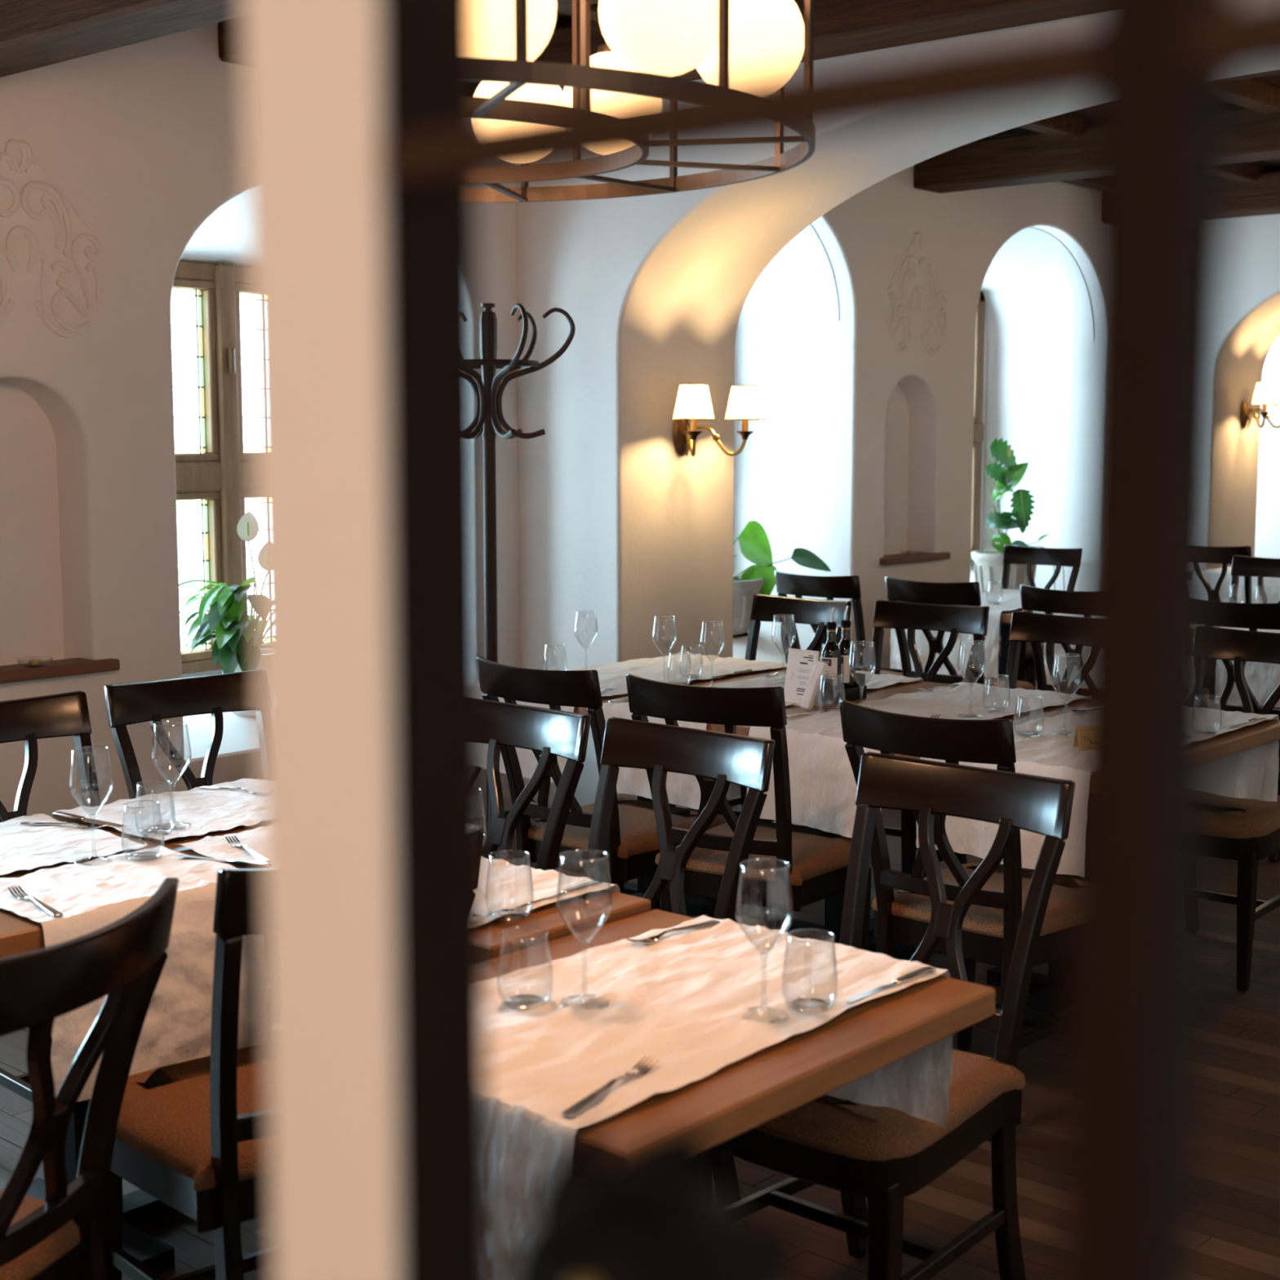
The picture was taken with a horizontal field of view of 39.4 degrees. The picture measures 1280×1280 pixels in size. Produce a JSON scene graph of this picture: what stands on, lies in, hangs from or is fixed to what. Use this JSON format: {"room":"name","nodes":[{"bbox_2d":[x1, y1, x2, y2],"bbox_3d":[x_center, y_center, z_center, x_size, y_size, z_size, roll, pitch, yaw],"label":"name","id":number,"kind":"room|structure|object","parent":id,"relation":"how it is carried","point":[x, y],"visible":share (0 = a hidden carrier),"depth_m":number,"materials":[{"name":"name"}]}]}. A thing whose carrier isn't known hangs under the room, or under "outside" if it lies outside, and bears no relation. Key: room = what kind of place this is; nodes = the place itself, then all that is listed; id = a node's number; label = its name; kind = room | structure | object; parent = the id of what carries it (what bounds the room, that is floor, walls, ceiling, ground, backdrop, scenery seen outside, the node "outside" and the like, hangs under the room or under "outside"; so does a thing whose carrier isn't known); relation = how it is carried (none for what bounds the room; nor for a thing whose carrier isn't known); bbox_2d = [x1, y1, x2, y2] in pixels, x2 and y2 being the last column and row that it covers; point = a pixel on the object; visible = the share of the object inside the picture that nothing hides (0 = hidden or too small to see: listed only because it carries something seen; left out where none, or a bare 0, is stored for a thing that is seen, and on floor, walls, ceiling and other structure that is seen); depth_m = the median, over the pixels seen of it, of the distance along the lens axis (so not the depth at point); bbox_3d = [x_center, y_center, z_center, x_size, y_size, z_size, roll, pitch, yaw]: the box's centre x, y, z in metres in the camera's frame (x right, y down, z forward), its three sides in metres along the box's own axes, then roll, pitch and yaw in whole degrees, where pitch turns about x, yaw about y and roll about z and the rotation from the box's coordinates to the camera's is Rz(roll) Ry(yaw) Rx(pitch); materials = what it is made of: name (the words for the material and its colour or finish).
{"room":"restaurant dining room","nodes":[
{"label":"restaurant dining room","id":0,"kind":"room"},
{"bbox_2d":[222,663,257,715],"bbox_3d":[-1.482,0.162,6.811,0.230,0.235,0.230,6,9,41],"label":"pot","id":1,"kind":"object","parent":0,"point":[249,713],"depth_m":6.74,"materials":[{"name":"white ceramic"}]},
{"bbox_2d":[0,22,1279,816],"bbox_3d":[-0.292,-0.926,8.218,0.997,3.050,18.000,6,9,41],"label":"wall","id":2,"kind":"structure","parent":0,"point":[862,452],"depth_m":7.08,"materials":[{"name":"white paint"}]},
{"bbox_2d":[0,138,103,337],"bbox_3d":[-1.922,-1.249,5.564,0.028,0.602,0.557,6,9,41],"label":"relief","id":3,"kind":"object","parent":2,"relation":"attached to","point":[51,318],"visible":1,"depth_m":5.62,"materials":[{"name":"white paint"}]},
{"bbox_2d":[0,657,119,683],"bbox_3d":[-1.972,0.103,5.711,0.145,0.036,0.620,6,9,41],"label":"niche shelf","id":4,"kind":"object","parent":2,"relation":"attached to","point":[73,666],"visible":0.86,"depth_m":5.74,"materials":[{"name":"brown wood"}]},
{"bbox_2d":[171,261,256,674],"bbox_3d":[-1.731,-0.681,7.135,0.150,1.615,1.380,6,9,41],"label":"window","id":5,"kind":"structure","parent":2,"relation":"in","point":[221,476],"depth_m":7.13,"materials":[{"name":"brown wood"}]},
{"bbox_2d":[178,511,257,715],"bbox_3d":[-1.494,-0.103,6.762,0.526,0.772,0.550,6,9,41],"label":"peace lily","id":6,"kind":"object","parent":2,"relation":"on","point":[235,646],"visible":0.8,"depth_m":6.61,"materials":[{"name":"green plant"}]},
{"bbox_2d":[733,520,831,637],"bbox_3d":[0.556,-0.305,8.939,0.744,0.649,0.410,2,7,15],"label":"leaf plant","id":7,"kind":"object","parent":2,"relation":"on","point":[753,540],"visible":0.34,"depth_m":8.97,"materials":[{"name":"plant"}]},
{"bbox_2d":[879,551,950,564],"bbox_3d":[1.425,-0.436,9.514,0.145,0.036,0.620,6,9,41],"label":"niche shelf","id":8,"kind":"object","parent":2,"relation":"attached to","point":[892,559],"visible":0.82,"depth_m":9.45,"materials":[{"name":"brown wood"}]},
{"bbox_2d":[885,231,947,355],"bbox_3d":[1.448,-1.808,9.334,0.028,0.631,0.584,6,9,41],"label":"relief","id":9,"kind":"object","parent":2,"relation":"attached to","point":[931,267],"visible":1,"depth_m":9.30,"materials":[{"name":"white paint"}]},
{"bbox_2d":[970,291,985,561],"bbox_3d":[1.728,-1.307,10.998,0.150,1.720,1.380,6,9,41],"label":"window","id":10,"kind":"structure","parent":2,"relation":"in","point":[978,425],"depth_m":11.44,"materials":[{"name":"brown wood"}]},
{"bbox_2d":[970,437,1064,591],"bbox_3d":[2.299,-0.661,10.811,0.588,1.122,0.410,3,7,26],"label":"potted plant","id":11,"kind":"object","parent":2,"relation":"on","point":[988,566],"visible":0.59,"depth_m":10.80,"materials":[{"name":"plant"}]},
{"bbox_2d":[0,783,1279,1279],"bbox_3d":[2.028,0.886,6.363,7.200,0.120,18.400,6,9,41],"label":"floor","id":12,"kind":"structure","parent":0,"point":[1235,1213],"depth_m":3.87,"materials":[{"name":"brown"}]},
{"bbox_2d":[0,690,100,1102],"bbox_3d":[-1.249,0.635,3.902,0.632,0.961,0.459,6,9,41],"label":"dining chair","id":13,"kind":"object","parent":12,"relation":"on","point":[28,720],"visible":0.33,"depth_m":4.11,"materials":[{"name":"black wood"}]},
{"bbox_2d":[0,877,178,1279],"bbox_3d":[-0.952,0.814,2.372,0.632,0.961,0.459,2,7,18],"label":"dining chair","id":14,"kind":"object","parent":12,"relation":"on","point":[60,1236],"visible":1,"depth_m":2.31,"materials":[{"name":"black wood"}]},
{"bbox_2d":[103,669,265,953],"bbox_3d":[-0.941,0.591,4.278,0.459,0.961,0.632,-6,9,-42],"label":"dining chair","id":15,"kind":"object","parent":12,"relation":"on","point":[126,704],"visible":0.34,"depth_m":4.40,"materials":[{"name":"black wood"}]},
{"bbox_2d":[0,817,484,1275],"bbox_3d":[-1.075,0.790,3.443,0.750,0.750,1.440,6,9,41],"label":"dining table","id":16,"kind":"object","parent":12,"relation":"on","point":[19,934],"visible":0.16,"depth_m":3.40,"materials":[{"name":"brown wood"}]},
{"bbox_2d":[0,813,147,875],"bbox_3d":[-1.322,0.532,3.410,0.446,0.258,0.633,6,9,41],"label":"table runner","id":17,"kind":"object","parent":16,"relation":"on","point":[22,846],"visible":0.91,"depth_m":3.49,"materials":[{"name":"white fabric"}]},
{"bbox_2d":[18,822,109,830],"bbox_3d":[-1.173,0.375,3.638,0.198,0.012,0.023,2,7,15],"label":"fork","id":18,"kind":"object","parent":17,"relation":"on","point":[82,827],"visible":1,"depth_m":3.63,"materials":[{"name":"silver metal"}]},
{"bbox_2d":[52,811,125,827],"bbox_3d":[-1.140,0.371,3.690,0.215,0.008,0.020,5,8,34],"label":"table knife","id":19,"kind":"object","parent":16,"relation":"on","point":[58,814],"visible":1,"depth_m":3.69,"materials":[{"name":"silver metal"}]},
{"bbox_2d":[0,844,267,1102],"bbox_3d":[-0.947,0.591,3.210,0.339,0.328,0.441,6,9,41],"label":"table runner","id":20,"kind":"object","parent":16,"relation":"on","point":[92,895],"visible":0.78,"depth_m":3.15,"materials":[{"name":"white fabric"}]},
{"bbox_2d":[8,885,62,917],"bbox_3d":[-1.028,0.445,3.043,0.023,0.012,0.198,-6,9,-40],"label":"fork","id":21,"kind":"object","parent":20,"relation":"on","point":[48,909],"visible":1,"depth_m":3.04,"materials":[{"name":"silver metal"}]},
{"bbox_2d":[69,747,113,863],"bbox_3d":[-1.022,0.309,3.338,0.079,0.214,0.079,1,7,11],"label":"wine glass","id":22,"kind":"object","parent":20,"relation":"on","point":[107,748],"visible":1,"depth_m":3.34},
{"bbox_2d":[69,747,113,815],"bbox_3d":[-1.022,0.265,3.333,0.079,0.125,0.079,1,7,11],"label":"bowl","id":23,"kind":"object","parent":22,"relation":"on","point":[107,748],"depth_m":3.34,"materials":[{"name":"clear glass"}]},
{"bbox_2d":[51,777,262,840],"bbox_3d":[-0.928,0.480,3.858,0.435,0.258,0.515,6,9,41],"label":"table runner","id":24,"kind":"object","parent":16,"relation":"on","point":[203,811],"visible":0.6,"depth_m":3.79,"materials":[{"name":"white fabric"}]},
{"bbox_2d":[151,721,191,824],"bbox_3d":[-0.951,0.274,3.635,0.079,0.214,0.079,-4,8,-29],"label":"wine glass","id":25,"kind":"object","parent":24,"relation":"on","point":[187,722],"visible":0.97,"depth_m":3.63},
{"bbox_2d":[151,723,191,782],"bbox_3d":[-0.951,0.230,3.630,0.079,0.125,0.079,-4,8,-29],"label":"bowl","id":26,"kind":"object","parent":25,"relation":"on","point":[154,723],"depth_m":3.63,"materials":[{"name":"clear glass"}]},
{"bbox_2d":[173,826,262,861],"bbox_3d":[-0.615,0.547,3.580,0.340,0.328,0.520,6,9,41],"label":"table runner","id":27,"kind":"object","parent":16,"relation":"on","point":[216,846],"visible":0.16,"depth_m":3.47,"materials":[{"name":"white fabric"}]},
{"bbox_2d":[173,855,262,868],"bbox_3d":[-0.779,0.411,3.345,0.215,0.008,0.020,3,7,25],"label":"table knife","id":28,"kind":"object","parent":16,"relation":"on","point":[233,861],"visible":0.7,"depth_m":3.32,"materials":[{"name":"silver metal"}]},
{"bbox_2d":[103,827,484,1279],"bbox_3d":[-0.574,0.756,2.871,0.459,0.961,0.632,-5,9,-38],"label":"dining chair","id":29,"kind":"object","parent":12,"relation":"on","point":[193,1135],"visible":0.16,"depth_m":2.71,"materials":[{"name":"black wood"}]},
{"bbox_2d":[478,302,575,858],"bbox_3d":[-0.550,-0.219,6.581,0.594,2.012,0.615,6,9,41],"label":"coat stand","id":30,"kind":"object","parent":12,"relation":"on","point":[491,390],"visible":0.44,"depth_m":6.50,"materials":[{"name":"black"}]},
{"bbox_2d":[481,699,591,870],"bbox_3d":[-0.444,0.644,3.825,0.459,0.961,0.632,6,9,41],"label":"dining chair","id":31,"kind":"object","parent":12,"relation":"on","point":[551,732],"visible":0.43,"depth_m":3.93,"materials":[{"name":"black wood"}]},
{"bbox_2d":[484,888,650,960],"bbox_3d":[-0.347,0.815,3.174,0.648,0.764,0.560,6,9,41],"label":"dining table","id":32,"kind":"object","parent":12,"relation":"on","point":[588,910],"visible":0.13,"depth_m":2.94,"materials":[{"name":"brown wood"}]},
{"bbox_2d":[483,857,620,924],"bbox_3d":[-0.340,0.553,3.156,0.492,0.268,0.409,6,9,41],"label":"table runner","id":33,"kind":"object","parent":32,"relation":"on","point":[509,886],"visible":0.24,"depth_m":3.11,"materials":[{"name":"white fabric"}]},
{"bbox_2d":[515,880,602,909],"bbox_3d":[-0.140,0.433,3.042,0.019,0.008,0.215,6,9,40],"label":"table knife","id":34,"kind":"object","parent":33,"relation":"on","point":[593,883],"visible":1,"depth_m":3.06,"materials":[{"name":"silver metal"}]},
{"bbox_2d":[481,657,722,918],"bbox_3d":[-0.105,0.514,4.939,0.459,0.961,0.632,6,9,41],"label":"dining chair","id":35,"kind":"object","parent":12,"relation":"on","point":[633,845],"visible":0.53,"depth_m":4.77,"materials":[{"name":"black wood"}]},
{"bbox_2d":[583,716,774,1202],"bbox_3d":[-0.074,0.681,3.513,0.459,0.961,0.632,6,9,41],"label":"dining chair","id":36,"kind":"object","parent":12,"relation":"on","point":[726,758],"visible":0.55,"depth_m":3.64,"materials":[{"name":"black wood"}]},
{"bbox_2d":[573,666,786,916],"bbox_3d":[0.052,0.502,5.901,0.758,0.750,1.100,6,9,41],"label":"dining table","id":37,"kind":"object","parent":12,"relation":"on","point":[695,906],"visible":0.12,"depth_m":5.88,"materials":[{"name":"brown wood"}]},
{"bbox_2d":[481,652,786,782],"bbox_3d":[-0.015,0.240,5.929,0.526,0.263,1.162,6,9,41],"label":"table runner","id":38,"kind":"object","parent":37,"relation":"on","point":[610,673],"visible":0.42,"depth_m":5.99,"materials":[{"name":"white fabric"}]},
{"bbox_2d":[573,610,598,667],"bbox_3d":[-0.176,0.013,5.869,0.079,0.214,0.079,3,7,21],"label":"wine glass","id":39,"kind":"object","parent":38,"relation":"on","point":[576,611],"visible":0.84,"depth_m":5.86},
{"bbox_2d":[573,613,598,648],"bbox_3d":[-0.176,-0.031,5.864,0.079,0.125,0.079,3,7,21],"label":"bowl","id":40,"kind":"object","parent":39,"relation":"on","point":[575,613],"depth_m":5.86,"materials":[{"name":"clear glass"}]},
{"bbox_2d":[652,615,676,681],"bbox_3d":[0.078,0.031,5.716,0.079,0.214,0.079,-2,7,-19],"label":"wine glass","id":41,"kind":"object","parent":38,"relation":"on","point":[660,615],"visible":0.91,"depth_m":5.71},
{"bbox_2d":[652,616,676,655],"bbox_3d":[0.078,-0.013,5.711,0.079,0.125,0.079,-2,7,-19],"label":"bowl","id":42,"kind":"object","parent":41,"relation":"on","point":[654,616],"depth_m":5.71,"materials":[{"name":"clear glass"}]},
{"bbox_2d":[484,909,995,1170],"bbox_3d":[0.006,0.891,2.579,0.662,0.750,0.810,6,9,41],"label":"dining table","id":43,"kind":"object","parent":12,"relation":"on","point":[746,1093],"visible":0.22,"depth_m":2.35,"materials":[{"name":"brown wood"}]},
{"bbox_2d":[484,915,953,1279],"bbox_3d":[0.016,0.728,2.552,0.494,0.448,0.868,6,9,41],"label":"table runner","id":44,"kind":"object","parent":43,"relation":"on","point":[687,1000],"visible":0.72,"depth_m":2.48,"materials":[{"name":"white fabric"}]},
{"bbox_2d":[555,853,612,1004],"bbox_3d":[-0.078,0.406,2.509,0.079,0.214,0.079,-2,7,-20],"label":"wine glass","id":45,"kind":"object","parent":44,"relation":"on","point":[560,854],"visible":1,"depth_m":2.50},
{"bbox_2d":[555,853,612,942],"bbox_3d":[-0.078,0.362,2.503,0.079,0.125,0.079,6,9,41],"label":"bowl","id":46,"kind":"object","parent":45,"relation":"on","point":[560,854],"depth_m":2.50,"materials":[{"name":"clear glass"}]},
{"bbox_2d":[561,1055,658,1117],"bbox_3d":[-0.035,0.545,2.188,0.023,0.012,0.198,4,8,31],"label":"fork","id":47,"kind":"object","parent":44,"relation":"on","point":[580,1106],"visible":1,"depth_m":2.18,"materials":[{"name":"silver metal"}]},
{"bbox_2d":[626,920,719,943],"bbox_3d":[0.056,0.466,2.863,0.198,0.012,0.023,-7,9,-45],"label":"fork","id":48,"kind":"object","parent":44,"relation":"on","point":[652,940],"visible":1,"depth_m":2.86,"materials":[{"name":"silver metal"}]},
{"bbox_2d":[735,862,793,1015],"bbox_3d":[0.171,0.412,2.455,0.079,0.214,0.079,0,7,1],"label":"wine glass","id":49,"kind":"object","parent":44,"relation":"on","point":[741,863],"visible":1,"depth_m":2.45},
{"bbox_2d":[735,862,793,953],"bbox_3d":[0.171,0.368,2.450,0.079,0.125,0.079,0,7,1],"label":"bowl","id":50,"kind":"object","parent":49,"relation":"on","point":[741,863],"depth_m":2.45,"materials":[{"name":"clear glass"}]},
{"bbox_2d":[844,966,935,1004],"bbox_3d":[0.361,0.500,2.592,0.020,0.008,0.215,6,9,43],"label":"table knife","id":51,"kind":"object","parent":44,"relation":"on","point":[926,971],"visible":1,"depth_m":2.60,"materials":[{"name":"silver metal"}]},
{"bbox_2d":[625,673,871,951],"bbox_3d":[0.288,0.548,4.642,0.459,0.961,0.632,4,8,31],"label":"dining chair","id":52,"kind":"object","parent":12,"relation":"on","point":[818,860],"visible":0.55,"depth_m":4.45,"materials":[{"name":"black wood"}]},
{"bbox_2d":[241,0,1279,1279],"bbox_3d":[-0.013,0.216,0.390,1.900,2.600,0.028,6,9,41],"label":"frame","id":53,"kind":"object","parent":12,"relation":"on","point":[366,151],"visible":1,"depth_m":0.38,"materials":[{"name":"beige"}]},
{"bbox_2d":[511,1118,799,1279],"bbox_3d":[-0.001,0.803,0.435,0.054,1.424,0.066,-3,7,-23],"label":"rosette","id":54,"kind":"object","parent":53,"relation":"attached to","point":[651,1215],"visible":1,"depth_m":0.34,"materials":[{"name":"black"}]},
{"bbox_2d":[674,593,852,824],"bbox_3d":[0.420,0.344,6.391,0.459,0.961,0.632,6,9,41],"label":"dining chair","id":55,"kind":"object","parent":12,"relation":"on","point":[805,611],"visible":0.18,"depth_m":6.58,"materials":[{"name":"black wood"}]},
{"bbox_2d":[706,680,951,960],"bbox_3d":[0.621,0.561,5.401,0.748,0.750,1.100,6,9,41],"label":"dining table","id":56,"kind":"object","parent":12,"relation":"on","point":[833,904],"visible":0.19,"depth_m":5.41,"materials":[{"name":"brown wood"}]},
{"bbox_2d":[595,670,923,809],"bbox_3d":[0.403,0.283,5.563,0.432,0.263,1.159,6,9,41],"label":"table runner","id":57,"kind":"object","parent":56,"relation":"on","point":[682,789],"visible":0.23,"depth_m":5.20,"materials":[{"name":"white fabric"}]},
{"bbox_2d":[771,613,795,679],"bbox_3d":[0.461,0.027,5.745,0.079,0.214,0.079,-1,7,-9],"label":"wine glass","id":58,"kind":"object","parent":57,"relation":"on","point":[779,614],"visible":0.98,"depth_m":5.74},
{"bbox_2d":[771,616,795,653],"bbox_3d":[0.461,-0.017,5.740,0.079,0.125,0.079,-1,7,-9],"label":"bowl","id":59,"kind":"object","parent":58,"relation":"on","point":[773,616],"depth_m":5.74,"materials":[{"name":"clear glass"}]},
{"bbox_2d":[784,648,822,708],"bbox_3d":[0.485,0.115,5.297,0.112,0.175,0.056,6,9,43],"label":"menu card","id":60,"kind":"object","parent":56,"relation":"on","point":[801,664],"visible":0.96,"depth_m":5.29,"materials":[{"name":"white"}]},
{"bbox_2d":[800,660,828,710],"bbox_3d":[0.510,0.132,5.232,0.086,0.139,0.038,-5,9,-39],"label":"napkin","id":61,"kind":"object","parent":56,"relation":"on","point":[809,695],"visible":0.99,"depth_m":5.22,"materials":[{"name":"fabric"}]},
{"bbox_2d":[819,672,866,704],"bbox_3d":[0.597,0.144,5.414,0.100,0.075,0.170,6,9,41],"label":"condiment caddy","id":62,"kind":"object","parent":56,"relation":"on","point":[828,695],"visible":0.66,"depth_m":5.35,"materials":[{"name":"black wood"}]},
{"bbox_2d":[820,607,841,690],"bbox_3d":[0.573,0.040,5.370,0.062,0.276,0.064,5,8,35],"label":"oil bottle","id":63,"kind":"object","parent":62,"relation":"in","point":[830,654],"visible":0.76,"depth_m":5.35,"materials":[{"name":"black glass"}]},
{"bbox_2d":[822,695,866,704],"bbox_3d":[0.597,0.177,5.418,0.100,0.008,0.170,6,9,41],"label":"tray","id":64,"kind":"object","parent":62,"relation":"on","point":[830,700],"depth_m":5.34,"materials":[{"name":"wood"}]},
{"bbox_2d":[838,605,856,689],"bbox_3d":[0.623,0.033,5.423,0.064,0.276,0.062,-6,9,-40],"label":"oil bottle","id":65,"kind":"object","parent":62,"relation":"in","point":[844,643],"visible":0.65,"depth_m":5.40,"materials":[{"name":"black glass"}]},
{"bbox_2d":[746,681,1076,837],"bbox_3d":[0.836,0.327,5.183,0.466,0.263,1.157,6,9,41],"label":"table runner","id":66,"kind":"object","parent":56,"relation":"on","point":[824,788],"visible":0.53,"depth_m":4.82,"materials":[{"name":"white fabric"}]},
{"bbox_2d":[957,640,986,715],"bbox_3d":[0.934,0.110,5.041,0.079,0.214,0.079,0,7,0],"label":"wine glass","id":67,"kind":"object","parent":66,"relation":"on","point":[961,640],"visible":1,"depth_m":5.04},
{"bbox_2d":[957,640,986,684],"bbox_3d":[0.934,0.066,5.036,0.079,0.125,0.079,0,7,0],"label":"bowl","id":68,"kind":"object","parent":67,"relation":"on","point":[960,641],"depth_m":5.04,"materials":[{"name":"clear glass"}]},
{"bbox_2d":[774,569,902,675],"bbox_3d":[0.925,0.166,7.909,0.459,0.961,0.632,6,9,41],"label":"dining chair","id":69,"kind":"object","parent":12,"relation":"on","point":[831,588],"visible":0.33,"depth_m":7.63,"materials":[{"name":"black wood"}]},
{"bbox_2d":[701,751,1073,1279],"bbox_3d":[0.415,0.729,3.103,0.459,0.961,0.632,6,9,41],"label":"dining chair","id":70,"kind":"object","parent":12,"relation":"on","point":[885,1156],"visible":0.68,"depth_m":3.08,"materials":[{"name":"black wood"}]},
{"bbox_2d":[799,600,989,874],"bbox_3d":[0.878,0.372,6.153,0.459,0.961,0.632,5,8,35],"label":"dining chair","id":71,"kind":"object","parent":12,"relation":"on","point":[911,616],"visible":0.36,"depth_m":6.29,"materials":[{"name":"black wood"}]},
{"bbox_2d":[839,699,1071,1141],"bbox_3d":[0.789,0.605,4.160,0.459,0.961,0.632,6,9,41],"label":"dining chair","id":72,"kind":"object","parent":12,"relation":"on","point":[990,926],"visible":0.59,"depth_m":4.00,"materials":[{"name":"black wood"}]},
{"bbox_2d":[884,576,1035,689],"bbox_3d":[1.359,0.203,7.594,0.459,0.961,0.632,5,9,39],"label":"dining chair","id":73,"kind":"object","parent":12,"relation":"on","point":[963,593],"visible":0.41,"depth_m":7.38,"materials":[{"name":"black wood"}]},
{"bbox_2d":[924,610,1078,877],"bbox_3d":[1.251,0.419,5.750,0.459,0.961,0.632,6,9,41],"label":"dining chair","id":74,"kind":"object","parent":12,"relation":"on","point":[1051,629],"visible":0.23,"depth_m":5.97,"materials":[{"name":"black wood"}]},
{"bbox_2d":[1000,608,1044,681],"bbox_3d":[1.781,0.192,8.552,0.760,0.750,1.050,6,9,41],"label":"dining table","id":75,"kind":"object","parent":12,"relation":"on","point":[1006,616],"visible":0.09,"depth_m":8.51,"materials":[{"name":"brown wood"}]},
{"bbox_2d":[889,588,1021,677],"bbox_3d":[1.741,-0.031,8.564,0.587,0.338,1.109,6,9,41],"label":"table runner","id":76,"kind":"object","parent":75,"relation":"on","point":[1011,600],"visible":0.3,"depth_m":8.14,"materials":[{"name":"white fabric"}]},
{"bbox_2d":[997,544,1080,689],"bbox_3d":[1.960,0.010,9.239,0.459,0.961,0.632,5,8,37],"label":"dining chair","id":77,"kind":"object","parent":12,"relation":"on","point":[1013,554],"visible":0.3,"depth_m":9.38,"materials":[{"name":"black wood"}]},
{"bbox_2d":[1019,584,1079,693],"bbox_3d":[1.842,0.250,7.193,0.459,0.961,0.632,6,9,41],"label":"dining chair","id":78,"kind":"object","parent":12,"relation":"on","point":[1050,602],"visible":0.28,"depth_m":7.01,"materials":[{"name":"black wood"}]},
{"bbox_2d":[893,699,1279,1026],"bbox_3d":[1.187,0.619,4.903,0.750,0.750,1.100,6,9,41],"label":"dining table","id":79,"kind":"object","parent":12,"relation":"on","point":[1049,993],"visible":0.19,"depth_m":4.89,"materials":[{"name":"brown wood"}]},
{"bbox_2d":[915,708,1279,875],"bbox_3d":[1.259,0.371,4.811,0.497,0.263,1.162,6,9,41],"label":"table runner","id":80,"kind":"object","parent":79,"relation":"on","point":[1252,773],"visible":0.27,"depth_m":4.69,"materials":[{"name":"white fabric"}]},
{"bbox_2d":[1209,546,1251,702],"bbox_3d":[3.231,-0.059,9.832,0.459,0.961,0.632,6,9,41],"label":"dining chair","id":81,"kind":"object","parent":12,"relation":"on","point":[1224,555],"visible":0.13,"depth_m":9.52,"materials":[{"name":"black wood"}]},
{"bbox_2d":[1202,626,1279,991],"bbox_3d":[1.726,0.472,5.293,0.459,0.961,0.632,6,9,41],"label":"dining chair","id":82,"kind":"object","parent":12,"relation":"on","point":[1246,831],"visible":0.42,"depth_m":5.02,"materials":[{"name":"black wood"}]},
{"bbox_2d":[1209,600,1279,862],"bbox_3d":[2.318,0.305,6.723,0.459,0.961,0.632,6,9,41],"label":"dining chair","id":83,"kind":"object","parent":12,"relation":"on","point":[1252,616],"visible":0.33,"depth_m":6.44,"materials":[{"name":"black wood"}]},
{"bbox_2d":[1210,555,1279,689],"bbox_3d":[2.888,0.103,8.450,0.459,0.961,0.632,6,9,41],"label":"dining chair","id":84,"kind":"object","parent":12,"relation":"on","point":[1242,566],"visible":0.2,"depth_m":8.67,"materials":[{"name":"black wood"}]},
{"bbox_3d":[3.678,-0.012,10.300,0.950,0.750,0.700,6,9,41],"label":"dining table","id":85,"kind":"object","parent":12,"relation":"on","visible":0},
{"bbox_2d":[1213,566,1279,603],"bbox_3d":[3.679,-0.271,10.271,0.756,0.258,0.764,6,9,41],"label":"table runner","id":86,"kind":"object","parent":85,"relation":"on","point":[1274,583],"visible":0.22,"depth_m":10.00,"materials":[{"name":"white fabric"}]},
{"bbox_3d":[2.934,0.311,7.539,0.760,0.750,1.050,6,9,41],"label":"dining table","id":87,"kind":"object","parent":12,"relation":"on","visible":0},
{"bbox_2d":[1214,626,1279,707],"bbox_3d":[2.928,0.091,7.519,0.600,0.338,1.109,6,9,41],"label":"table runner","id":88,"kind":"object","parent":87,"relation":"on","point":[1262,679],"visible":0.27,"depth_m":7.20,"materials":[{"name":"white fabric"}]},
{"bbox_2d":[0,0,1279,217],"bbox_3d":[2.028,-2.014,6.023,7.200,0.620,18.400,6,9,41],"label":"ceiling","id":89,"kind":"structure","parent":0,"point":[34,33],"depth_m":5.71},
{"bbox_2d":[474,0,815,203],"bbox_3d":[-0.155,-1.280,2.734,0.847,1.054,1.210,-1,7,-6],"label":"chandelier","id":90,"kind":"object","parent":89,"relation":"hanging from","point":[651,43],"visible":0.42,"depth_m":2.48,"materials":[{"name":"brown metal"}]},
{"bbox_2d":[515,13,1095,808],"bbox_3d":[2.001,-0.612,5.526,6.070,3.050,0.720,6,9,41],"label":"wall","id":91,"kind":"structure","parent":0,"point":[628,529],"depth_m":7.01,"materials":[{"name":"white paint"}]},
{"bbox_2d":[671,383,765,456],"bbox_3d":[0.268,-0.862,7.040,0.282,0.280,0.482,6,9,41],"label":"wall lamp","id":92,"kind":"object","parent":91,"relation":"attached to","point":[693,402],"visible":1,"depth_m":7.05,"materials":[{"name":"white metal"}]},
{"bbox_2d":[1214,213,1279,567],"bbox_3d":[5.560,-1.079,9.521,6.070,3.050,0.720,6,9,41],"label":"wall","id":93,"kind":"structure","parent":0,"point":[1251,321],"depth_m":10.99,"materials":[{"name":"white paint"}]},
{"bbox_2d":[1240,382,1279,428],"bbox_3d":[3.873,-1.450,11.074,0.282,0.280,0.482,6,9,41],"label":"wall lamp","id":94,"kind":"object","parent":93,"relation":"attached to","point":[1265,393],"visible":1,"depth_m":10.91,"materials":[{"name":"fabric"}]},
{"bbox_3d":[2.357,0.251,8.045,0.760,0.750,1.050,6,9,41],"label":"dining table","id":95,"kind":"object","parent":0,"visible":0},
{"bbox_2d":[1043,613,1078,686],"bbox_3d":[2.328,0.030,8.047,0.559,0.338,1.113,6,9,41],"label":"table runner","id":96,"kind":"object","parent":95,"relation":"on","point":[1060,660],"visible":0.02,"depth_m":7.77,"materials":[{"name":"white fabric"}]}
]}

